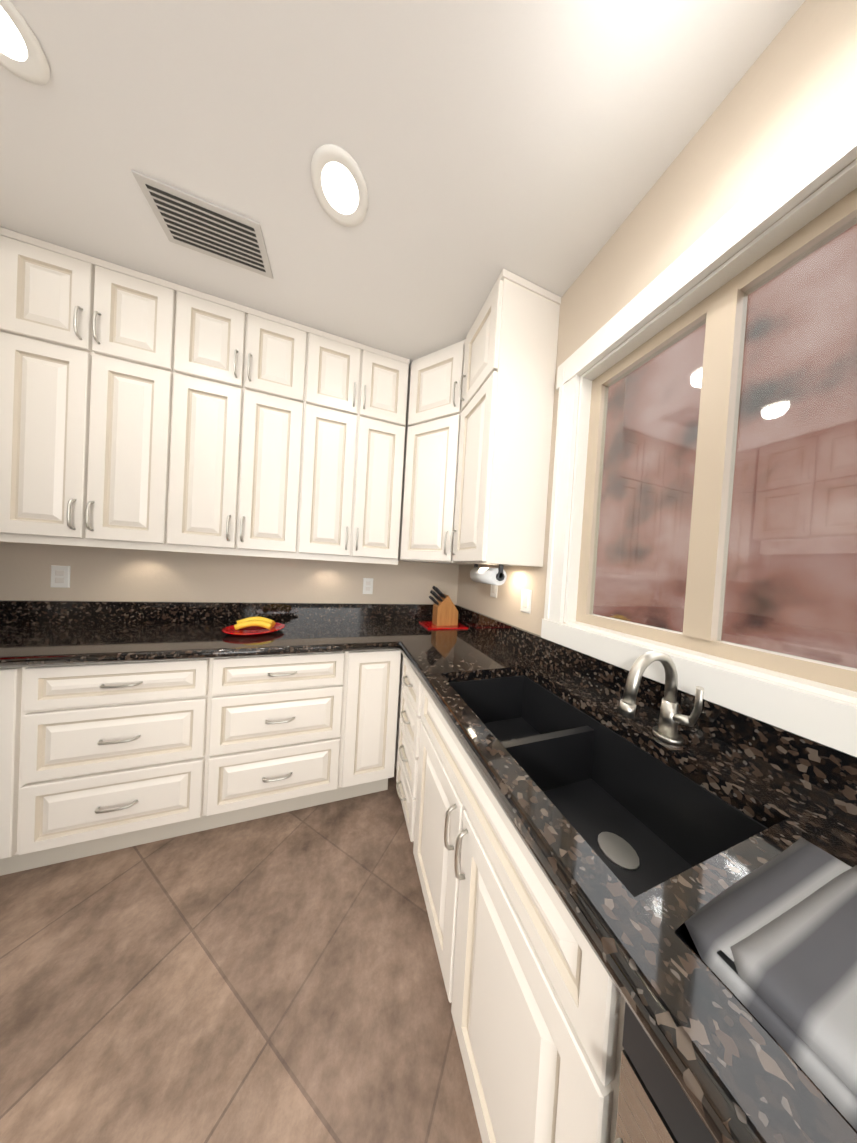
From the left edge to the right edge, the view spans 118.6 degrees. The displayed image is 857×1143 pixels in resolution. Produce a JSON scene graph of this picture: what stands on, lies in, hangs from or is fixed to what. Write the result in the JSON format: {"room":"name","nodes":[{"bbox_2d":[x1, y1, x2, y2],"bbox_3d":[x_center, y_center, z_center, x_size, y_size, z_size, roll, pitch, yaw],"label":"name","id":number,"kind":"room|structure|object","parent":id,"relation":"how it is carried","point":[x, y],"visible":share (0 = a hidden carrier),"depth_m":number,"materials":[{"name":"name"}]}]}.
{"room":"kitchen","nodes":[
{"label":"kitchen","id":0,"kind":"room"},
{"bbox_2d":[0,541,458,603],"bbox_3d":[-1.171,-0.086,1.692,3.170,2.630,0.100,3,1,-18],"label":"wall","id":1,"kind":"structure","parent":0,"point":[106,574],"depth_m":1.57,"materials":[{"name":"beige paint"}]},
{"bbox_2d":[50,565,70,587],"bbox_3d":[-1.982,0.028,1.368,0.072,0.118,0.008,3,1,-18],"label":"electrical outlet","id":2,"kind":"object","parent":1,"relation":"attached to","point":[60,576],"visible":1,"depth_m":1.37,"materials":[{"name":"white plastic"}]},
{"bbox_2d":[0,227,179,550],"bbox_3d":[-1.586,-0.784,1.301,0.583,1.268,0.329,3,1,-18],"label":"upper cabinet","id":3,"kind":"object","parent":1,"relation":"attached to","point":[140,411],"depth_m":1.14,"materials":[{"name":"beige paint"}]},
{"bbox_2d":[168,284,311,558],"bbox_3d":[-1.033,-0.755,1.486,0.584,1.268,0.329,3,1,-18],"label":"upper cabinet","id":4,"kind":"object","parent":1,"relation":"attached to","point":[240,372],"depth_m":1.32,"materials":[{"name":"beige paint"}]},
{"bbox_2d":[300,328,409,562],"bbox_3d":[-0.480,-0.725,1.671,0.583,1.268,0.329,3,1,-18],"label":"upper cabinet","id":5,"kind":"object","parent":1,"relation":"attached to","point":[354,432],"depth_m":1.51,"materials":[{"name":"beige paint"}]},
{"bbox_2d":[363,578,372,593],"bbox_3d":[-0.448,0.108,1.882,0.072,0.118,0.008,3,1,-18],"label":"electrical outlet","id":6,"kind":"object","parent":1,"relation":"attached to","point":[367,585],"visible":1,"depth_m":1.88,"materials":[{"name":"white plastic"}]},
{"bbox_2d":[398,339,496,565],"bbox_3d":[0.112,-0.692,1.728,0.574,1.268,0.596,3,1,-18],"label":"upper cabinet","id":7,"kind":"object","parent":1,"relation":"attached to","point":[431,453],"visible":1,"depth_m":1.52,"materials":[{"name":"beige paint"}]},
{"bbox_2d":[0,767,481,1142],"bbox_3d":[-1.283,1.302,-1.079,5.040,0.060,5.420,3,1,-18],"label":"floor","id":8,"kind":"structure","parent":0,"point":[277,978],"depth_m":0.77,"materials":[{"name":"tile"}]},
{"bbox_2d":[0,667,19,875],"bbox_3d":[-1.785,0.770,1.175,0.296,0.868,0.549,3,1,-18],"label":"base cabinet","id":9,"kind":"object","parent":8,"relation":"on","point":[9,677],"depth_m":0.96,"materials":[{"name":"beige paint"}]},
{"bbox_2d":[16,658,211,871],"bbox_3d":[-1.368,0.792,1.314,0.584,0.868,0.549,3,1,-18],"label":"base cabinet","id":10,"kind":"object","parent":8,"relation":"on","point":[97,758],"depth_m":1.05,"materials":[{"name":"beige paint"}]},
{"bbox_2d":[0,600,399,667],"bbox_3d":[-1.372,0.276,1.244,2.340,0.161,0.645,3,1,-18],"label":"countertop","id":11,"kind":"structure","parent":10,"relation":"on","point":[32,632],"depth_m":1.34,"materials":[{"name":"black stone"}]},
{"bbox_2d":[222,616,284,634],"bbox_3d":[-0.970,0.296,1.424,0.288,0.081,0.288,3,1,-18],"label":"plate","id":12,"kind":"object","parent":11,"relation":"on","point":[253,625],"visible":1,"depth_m":1.41,"materials":[{"name":"red ceramic"}]},
{"bbox_2d":[204,651,351,829],"bbox_3d":[-0.814,0.821,1.500,0.586,0.868,0.549,3,1,-18],"label":"base cabinet","id":13,"kind":"object","parent":8,"relation":"on","point":[277,724],"depth_m":1.24,"materials":[{"name":"beige paint"}]},
{"bbox_2d":[344,649,400,798],"bbox_3d":[-0.399,0.843,1.639,0.290,0.868,0.549,3,1,-18],"label":"base cabinet","id":14,"kind":"object","parent":8,"relation":"on","point":[373,675],"depth_m":1.38,"materials":[{"name":"beige paint"}]},
{"bbox_2d":[395,652,446,840],"bbox_3d":[0.164,0.881,1.328,0.574,0.868,0.350,3,1,-18],"label":"base cabinet","id":15,"kind":"object","parent":8,"relation":"on","point":[416,709],"depth_m":1.20,"materials":[{"name":"beige paint"}]},
{"bbox_2d":[388,604,856,1142],"bbox_3d":[0.730,0.467,-0.346,0.604,0.476,4.999,3,1,-18],"label":"countertop","id":16,"kind":"structure","parent":15,"relation":"on","point":[646,816],"depth_m":0.54,"materials":[{"name":"black stone"}]},
{"bbox_2d":[419,586,467,629],"bbox_3d":[0.113,0.248,1.841,0.300,0.288,0.210,3,1,-18],"label":"knife block","id":17,"kind":"object","parent":16,"relation":"on","point":[445,614],"visible":1,"depth_m":1.80,"materials":[{"name":"brown wood"}]},
{"bbox_2d":[618,650,704,745],"bbox_3d":[0.580,0.322,0.629,0.210,0.237,0.106,3,1,-18],"label":"faucet","id":18,"kind":"object","parent":16,"relation":"on","point":[682,715],"depth_m":0.66,"materials":[{"name":"silver metal"}]},
{"bbox_2d":[675,838,856,1130],"bbox_3d":[0.504,0.429,0.256,0.370,0.025,0.247,3,1,-18],"label":"dish towel","id":19,"kind":"object","parent":16,"relation":"on","point":[772,943],"visible":1,"depth_m":0.28,"materials":[{"name":"fabric"}]},
{"bbox_2d":[411,724,624,1142],"bbox_3d":[0.340,1.014,0.781,0.574,0.641,0.804,3,1,-18],"label":"base cabinet","id":20,"kind":"object","parent":8,"relation":"on","point":[535,998],"depth_m":0.48,"materials":[{"name":"beige paint"}]},
{"bbox_2d":[613,1001,715,1142],"bbox_3d":[0.514,0.922,0.122,0.613,0.866,0.526,3,1,-18],"label":"dishwasher","id":21,"kind":"object","parent":8,"relation":"on","point":[655,1105],"visible":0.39,"depth_m":0.26,"materials":[{"name":"grey metal"}]},
{"bbox_2d":[0,0,804,367],"bbox_3d":[-1.127,-1.383,-1.125,5.040,0.060,5.420,3,1,-18],"label":"ceiling","id":22,"kind":"structure","parent":0,"point":[536,142],"depth_m":0.77,"materials":[{"name":"white paint"}]},
{"bbox_2d":[0,0,49,84],"bbox_3d":[-1.100,-1.375,0.625,0.190,0.010,0.190,3,1,-18],"label":"recessed light","id":23,"kind":"object","parent":22,"relation":"in","point":[22,55],"visible":1,"depth_m":0.67,"materials":[{"name":"white plastic"}]},
{"bbox_2d":[132,170,272,278],"bbox_3d":[-0.871,-1.369,1.028,0.380,0.009,0.200,3,1,-18],"label":"ceiling vent","id":24,"kind":"object","parent":22,"relation":"in","point":[192,222],"visible":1,"depth_m":1.01,"materials":[{"name":"silver metal"}]},
{"bbox_2d":[311,144,367,226],"bbox_3d":[-0.308,-1.334,0.889,0.190,0.010,0.190,3,1,-18],"label":"recessed light","id":25,"kind":"object","parent":22,"relation":"in","point":[339,185],"visible":1,"depth_m":0.88,"materials":[{"name":"white plastic"}]},
{"bbox_2d":[457,0,856,704],"bbox_3d":[1.135,0.083,-0.382,0.100,2.630,5.300,3,1,-18],"label":"wall","id":26,"kind":"structure","parent":0,"point":[793,90],"depth_m":0.70,"materials":[{"name":"beige paint"}]},
{"bbox_2d":[490,584,497,597],"bbox_3d":[0.412,0.103,1.603,0.008,0.118,0.072,3,1,-18],"label":"light switch","id":27,"kind":"object","parent":26,"relation":"attached to","point":[494,590],"visible":0.64,"depth_m":1.59,"materials":[{"name":"white plastic"}]},
{"bbox_2d":[450,268,560,566],"bbox_3d":[0.363,-0.670,1.313,0.360,1.268,0.346,3,1,-18],"label":"upper cabinet","id":28,"kind":"object","parent":26,"relation":"attached to","point":[508,376],"visible":1,"depth_m":1.17,"materials":[{"name":"beige paint"}]},
{"bbox_2d":[470,564,506,584],"bbox_3d":[0.304,0.013,1.321,0.084,0.101,0.250,3,1,-18],"label":"paper towel holder","id":29,"kind":"object","parent":28,"relation":"attached to","point":[495,576],"visible":0.96,"depth_m":1.24,"materials":[{"name":"white paper"}]},
{"bbox_2d":[520,589,531,613],"bbox_3d":[0.504,0.153,1.319,0.008,0.118,0.072,3,1,-18],"label":"light switch","id":30,"kind":"object","parent":26,"relation":"attached to","point":[526,595],"visible":1,"depth_m":1.31,"materials":[{"name":"white plastic"}]},
{"bbox_2d":[541,95,856,756],"bbox_3d":[0.772,-0.293,0.707,0.125,1.237,1.020,3,1,-18],"label":"window","id":31,"kind":"structure","parent":26,"relation":"in","point":[716,300],"depth_m":0.69,"materials":[{"name":"white wood"}]},
{"label":"outside","id":32,"kind":"structure","parent":0,"visible":0},
{"bbox_2d":[593,224,856,668],"bbox_3d":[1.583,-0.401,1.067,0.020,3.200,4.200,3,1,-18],"label":"window glass","id":33,"kind":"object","parent":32,"point":[759,359],"depth_m":1.16,"materials":[{"name":"glass"}]}
]}

